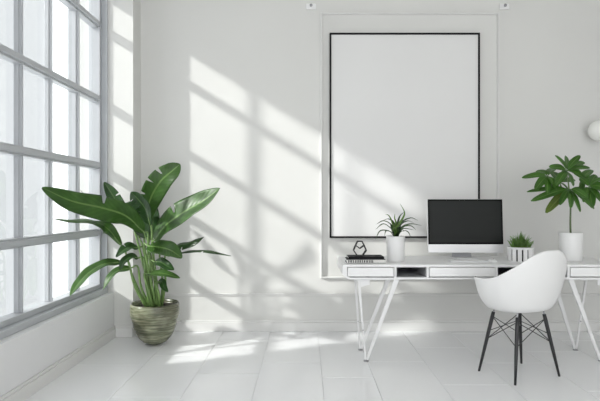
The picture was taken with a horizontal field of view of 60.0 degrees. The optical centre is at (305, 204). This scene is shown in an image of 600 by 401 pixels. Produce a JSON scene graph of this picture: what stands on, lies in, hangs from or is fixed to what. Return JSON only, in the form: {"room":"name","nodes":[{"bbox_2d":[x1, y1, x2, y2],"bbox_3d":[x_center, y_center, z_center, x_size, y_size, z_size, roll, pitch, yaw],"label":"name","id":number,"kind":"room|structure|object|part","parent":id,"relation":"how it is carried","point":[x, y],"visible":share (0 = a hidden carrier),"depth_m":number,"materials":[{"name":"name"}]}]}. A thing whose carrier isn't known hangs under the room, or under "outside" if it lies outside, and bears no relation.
{"room":"home office","nodes":[
{"label":"home office","id":0,"kind":"room"},
{"bbox_2d":[0,292,113,396],"bbox_3d":[-1.923,-0.625,1.365,0.355,3.750,6.730,0,0,0],"label":"wall","id":1,"kind":"structure","parent":0,"point":[25,353],"depth_m":3.55,"materials":[{"name":"white paint"}]},
{"bbox_2d":[0,0,107,339],"bbox_3d":[-1.885,-0.618,3.795,0.170,2.825,1.870,0,0,0],"label":"window","id":2,"kind":"structure","parent":1,"relation":"in","point":[96,18],"depth_m":4.05,"materials":[{"name":"metal"}]},
{"bbox_3d":[-1.889,0.247,3.788,0.082,0.064,1.785,0,0,0],"label":"rail","id":3,"kind":"part","parent":2,"relation":"part of","materials":[{"name":"metal"}]},
{"bbox_3d":[-1.889,-0.356,3.788,0.082,0.064,1.785,0,0,0],"label":"rail","id":4,"kind":"part","parent":2,"relation":"part of","materials":[{"name":"metal"}]},
{"bbox_3d":[-1.889,-0.959,3.788,0.082,0.064,1.785,0,0,0],"label":"rail","id":5,"kind":"part","parent":2,"relation":"part of","materials":[{"name":"metal"}]},
{"bbox_3d":[-1.889,-1.626,3.788,0.082,0.064,1.785,0,0,0],"label":"rail","id":6,"kind":"part","parent":2,"relation":"part of","materials":[{"name":"metal"}]},
{"bbox_2d":[0,325,115,400],"bbox_3d":[-1.735,1.147,1.365,0.020,0.105,6.730,0,0,0],"label":"baseboard","id":7,"kind":"structure","parent":1,"relation":"attached to","point":[43,378],"depth_m":3.61,"materials":[{"name":"paint"}]},
{"bbox_2d":[80,0,140,336],"bbox_3d":[-1.837,-0.625,4.940,0.527,3.750,0.420,0,0,0],"label":"wall pier","id":8,"kind":"object","parent":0,"point":[124,16],"visible":0.44,"depth_m":4.73,"materials":[{"name":"paint"}]},
{"bbox_2d":[116,325,132,336],"bbox_3d":[-1.649,1.147,4.720,0.152,0.105,0.020,0,0,0],"label":"baseboard","id":9,"kind":"object","parent":8,"relation":"attached to","point":[121,330],"visible":1,"depth_m":4.71,"materials":[{"name":"paint"}]},
{"bbox_2d":[25,331,599,400],"bbox_3d":[0.927,1.225,1.475,5.345,0.050,6.950,0,0,0],"label":"floor","id":10,"kind":"structure","parent":0,"point":[190,365],"depth_m":3.77,"materials":[{"name":"white tile"}]},
{"bbox_2d":[42,162,229,344],"bbox_3d":[-1.404,0.419,4.289,1.359,1.562,0.937,0,0,-25],"label":"floor plant","id":11,"kind":"object","parent":10,"relation":"on","point":[154,317],"visible":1,"depth_m":4.32,"materials":[{"name":"green plant"}]},
{"bbox_3d":[-1.307,1.022,4.500,0.418,0.356,0.418,0,0,0],"label":"pot","id":12,"kind":"part","parent":11,"relation":"part of","materials":[{"name":"ceramic"}]},
{"bbox_2d":[337,256,599,361],"bbox_3d":[1.364,0.828,4.313,2.172,0.745,0.694,0,0,0],"label":"desk","id":13,"kind":"object","parent":10,"relation":"on","point":[413,267],"visible":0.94,"depth_m":3.99,"materials":[{"name":"white paint"}]},
{"bbox_2d":[345,257,385,262],"bbox_3d":[0.470,0.440,4.150,0.304,0.030,0.181,0,0,0],"label":"book","id":14,"kind":"object","parent":13,"relation":"on","point":[347,260],"visible":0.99,"depth_m":4.06,"materials":[{"name":"white paper"}]},
{"bbox_2d":[347,255,383,258],"bbox_3d":[0.470,0.415,4.150,0.280,0.020,0.170,0,0,-1],"label":"book","id":15,"kind":"object","parent":14,"relation":"on","point":[348,256],"visible":0.96,"depth_m":4.07,"materials":[{"name":"black paper"}]},
{"bbox_2d":[353,241,366,255],"bbox_3d":[0.427,0.344,4.130,0.109,0.121,0.062,0,0,0],"label":"ornament","id":16,"kind":"object","parent":15,"relation":"on","point":[355,245],"visible":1,"depth_m":4.11,"materials":[{"name":"black metal"}]},
{"bbox_3d":[0.494,0.512,4.193,0.350,0.068,0.454,0,0,0],"label":"drawer","id":17,"kind":"part","parent":13,"relation":"part of","materials":[{"name":"white wood"}]},
{"bbox_2d":[375,204,421,261],"bbox_3d":[0.736,0.221,4.175,0.395,0.467,0.411,0,0,0],"label":"plant","id":18,"kind":"object","parent":13,"relation":"on","point":[395,244],"visible":1,"depth_m":4.14,"materials":[{"name":"green plant"}]},
{"bbox_3d":[0.724,0.352,4.200,0.152,0.205,0.152,0,0,0],"label":"pot","id":19,"kind":"part","parent":18,"relation":"part of","materials":[{"name":"white ceramic"}]},
{"bbox_3d":[1.192,0.512,4.193,0.499,0.068,0.454,0,0,0],"label":"drawer","id":20,"kind":"part","parent":13,"relation":"part of","materials":[{"name":"white wood"}]},
{"bbox_2d":[427,199,503,258],"bbox_3d":[1.352,0.203,4.455,0.638,0.505,0.190,0,0,0],"label":"desktop computer","id":21,"kind":"object","parent":13,"relation":"on","point":[461,228],"visible":1,"depth_m":4.41,"materials":[{"name":"silver metal"}]},
{"bbox_2d":[447,260,486,261],"bbox_3d":[1.300,0.450,4.200,0.290,0.010,0.116,0,0,0],"label":"keyboard","id":22,"kind":"object","parent":13,"relation":"on","point":[447,260],"visible":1,"depth_m":4.17,"materials":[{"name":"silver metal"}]},
{"bbox_2d":[507,231,533,262],"bbox_3d":[1.732,0.332,4.200,0.204,0.247,0.204,0,0,0],"label":"potted grass plant","id":23,"kind":"object","parent":13,"relation":"on","point":[520,250],"visible":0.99,"depth_m":4.14,"materials":[{"name":"green plant"}]},
{"bbox_3d":[1.732,0.401,4.200,0.176,0.101,0.176,0,0,0],"label":"pot","id":24,"kind":"part","parent":23,"relation":"part of","materials":[{"name":"white ceramic"}]},
{"bbox_2d":[522,155,599,261],"bbox_3d":[2.142,0.023,4.230,0.902,0.864,0.460,0,0,-19],"label":"plant","id":25,"kind":"object","parent":13,"relation":"on","point":[570,243],"visible":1,"depth_m":4.13,"materials":[{"name":"green plant"}]},
{"bbox_3d":[2.148,0.339,4.220,0.178,0.232,0.178,0,0,0],"label":"pot","id":26,"kind":"part","parent":25,"relation":"part of","materials":[{"name":"white ceramic"}]},
{"bbox_3d":[2.205,0.512,4.193,0.372,0.068,0.454,0,0,0],"label":"drawer","id":27,"kind":"part","parent":13,"relation":"part of","materials":[{"name":"white wood"}]},
{"bbox_2d":[474,250,566,385],"bbox_3d":[1.528,0.751,3.669,0.653,0.901,0.495,0,0,-27],"label":"armchair","id":28,"kind":"object","parent":10,"relation":"on","point":[536,284],"visible":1,"depth_m":3.49,"materials":[{"name":"plastic"}]},
{"bbox_3d":[1.301,0.983,3.750,0.119,0.437,0.026,0,0,11],"label":"leg","id":29,"kind":"part","parent":28,"relation":"part of","materials":[{"name":"black wood"}]},
{"bbox_3d":[1.417,0.983,3.506,0.027,0.437,0.120,0,0,32],"label":"leg","id":30,"kind":"part","parent":28,"relation":"part of","materials":[{"name":"black metal"}]},
{"bbox_3d":[1.607,0.983,3.894,0.027,0.437,0.120,0,0,32],"label":"leg","id":31,"kind":"part","parent":28,"relation":"part of","materials":[{"name":"black wood"}]},
{"bbox_3d":[1.723,0.983,3.650,0.119,0.437,0.026,0,0,11],"label":"leg","id":32,"kind":"part","parent":28,"relation":"part of","materials":[{"name":"black wood"}]},
{"bbox_2d":[141,0,599,319],"bbox_3d":[1.014,-0.625,5.050,5.173,3.750,0.200,0,0,0],"label":"wall","id":33,"kind":"structure","parent":0,"point":[230,89],"depth_m":4.95,"materials":[{"name":"paint"}]},
{"bbox_2d":[306,4,315,9],"bbox_3d":[0.048,-1.886,4.932,0.090,0.054,0.036,0,0,0],"label":"wall bracket","id":34,"kind":"object","parent":33,"relation":"attached to","point":[308,6],"visible":1,"depth_m":4.94,"materials":[{"name":"white paint"}]},
{"bbox_2d":[142,293,599,295],"bbox_3d":[1.014,0.851,4.942,5.173,0.022,0.016,0,0,0],"label":"trim","id":35,"kind":"structure","parent":33,"relation":"attached to","point":[166,294],"depth_m":4.94,"materials":[{"name":"paint"}]},
{"bbox_2d":[174,320,599,330],"bbox_3d":[1.014,1.147,4.940,5.173,0.105,0.020,0,0,0],"label":"baseboard","id":36,"kind":"structure","parent":33,"relation":"attached to","point":[182,325],"depth_m":4.93,"materials":[{"name":"paint"}]},
{"bbox_2d":[330,33,479,237],"bbox_3d":[0.935,-0.659,4.934,1.422,1.942,0.032,0,0,0],"label":"picture frame","id":37,"kind":"object","parent":33,"relation":"attached to","point":[405,107],"visible":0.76,"depth_m":4.93,"materials":[{"name":"paper"}]},
{"bbox_2d":[320,12,498,278],"bbox_3d":[0.986,-0.565,4.936,1.705,2.530,0.028,0,0,0],"label":"trim","id":38,"kind":"structure","parent":33,"relation":"attached to","point":[321,13],"depth_m":4.92,"materials":[{"name":"paint"}]},
{"bbox_2d":[500,4,508,9],"bbox_3d":[1.886,-1.886,4.932,0.090,0.054,0.036,0,0,0],"label":"wall bracket","id":39,"kind":"object","parent":33,"relation":"attached to","point":[502,6],"visible":1,"depth_m":4.94,"materials":[{"name":"white paint"}]},
{"bbox_2d":[587,120,599,140],"bbox_3d":[2.727,-0.693,4.843,0.196,0.196,0.213,0,0,0],"label":"wall lamp","id":40,"kind":"object","parent":33,"relation":"attached to","point":[593,131],"visible":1,"depth_m":4.79,"materials":[{"name":"white glass"}]},
{"label":"outside","id":41,"kind":"structure","parent":0,"visible":0},
{"bbox_2d":[0,0,43,316],"bbox_3d":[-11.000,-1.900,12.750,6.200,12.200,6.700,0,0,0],"label":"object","id":42,"kind":"structure","parent":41,"point":[33,10],"depth_m":14.88,"materials":[{"name":"glass"}]}
]}

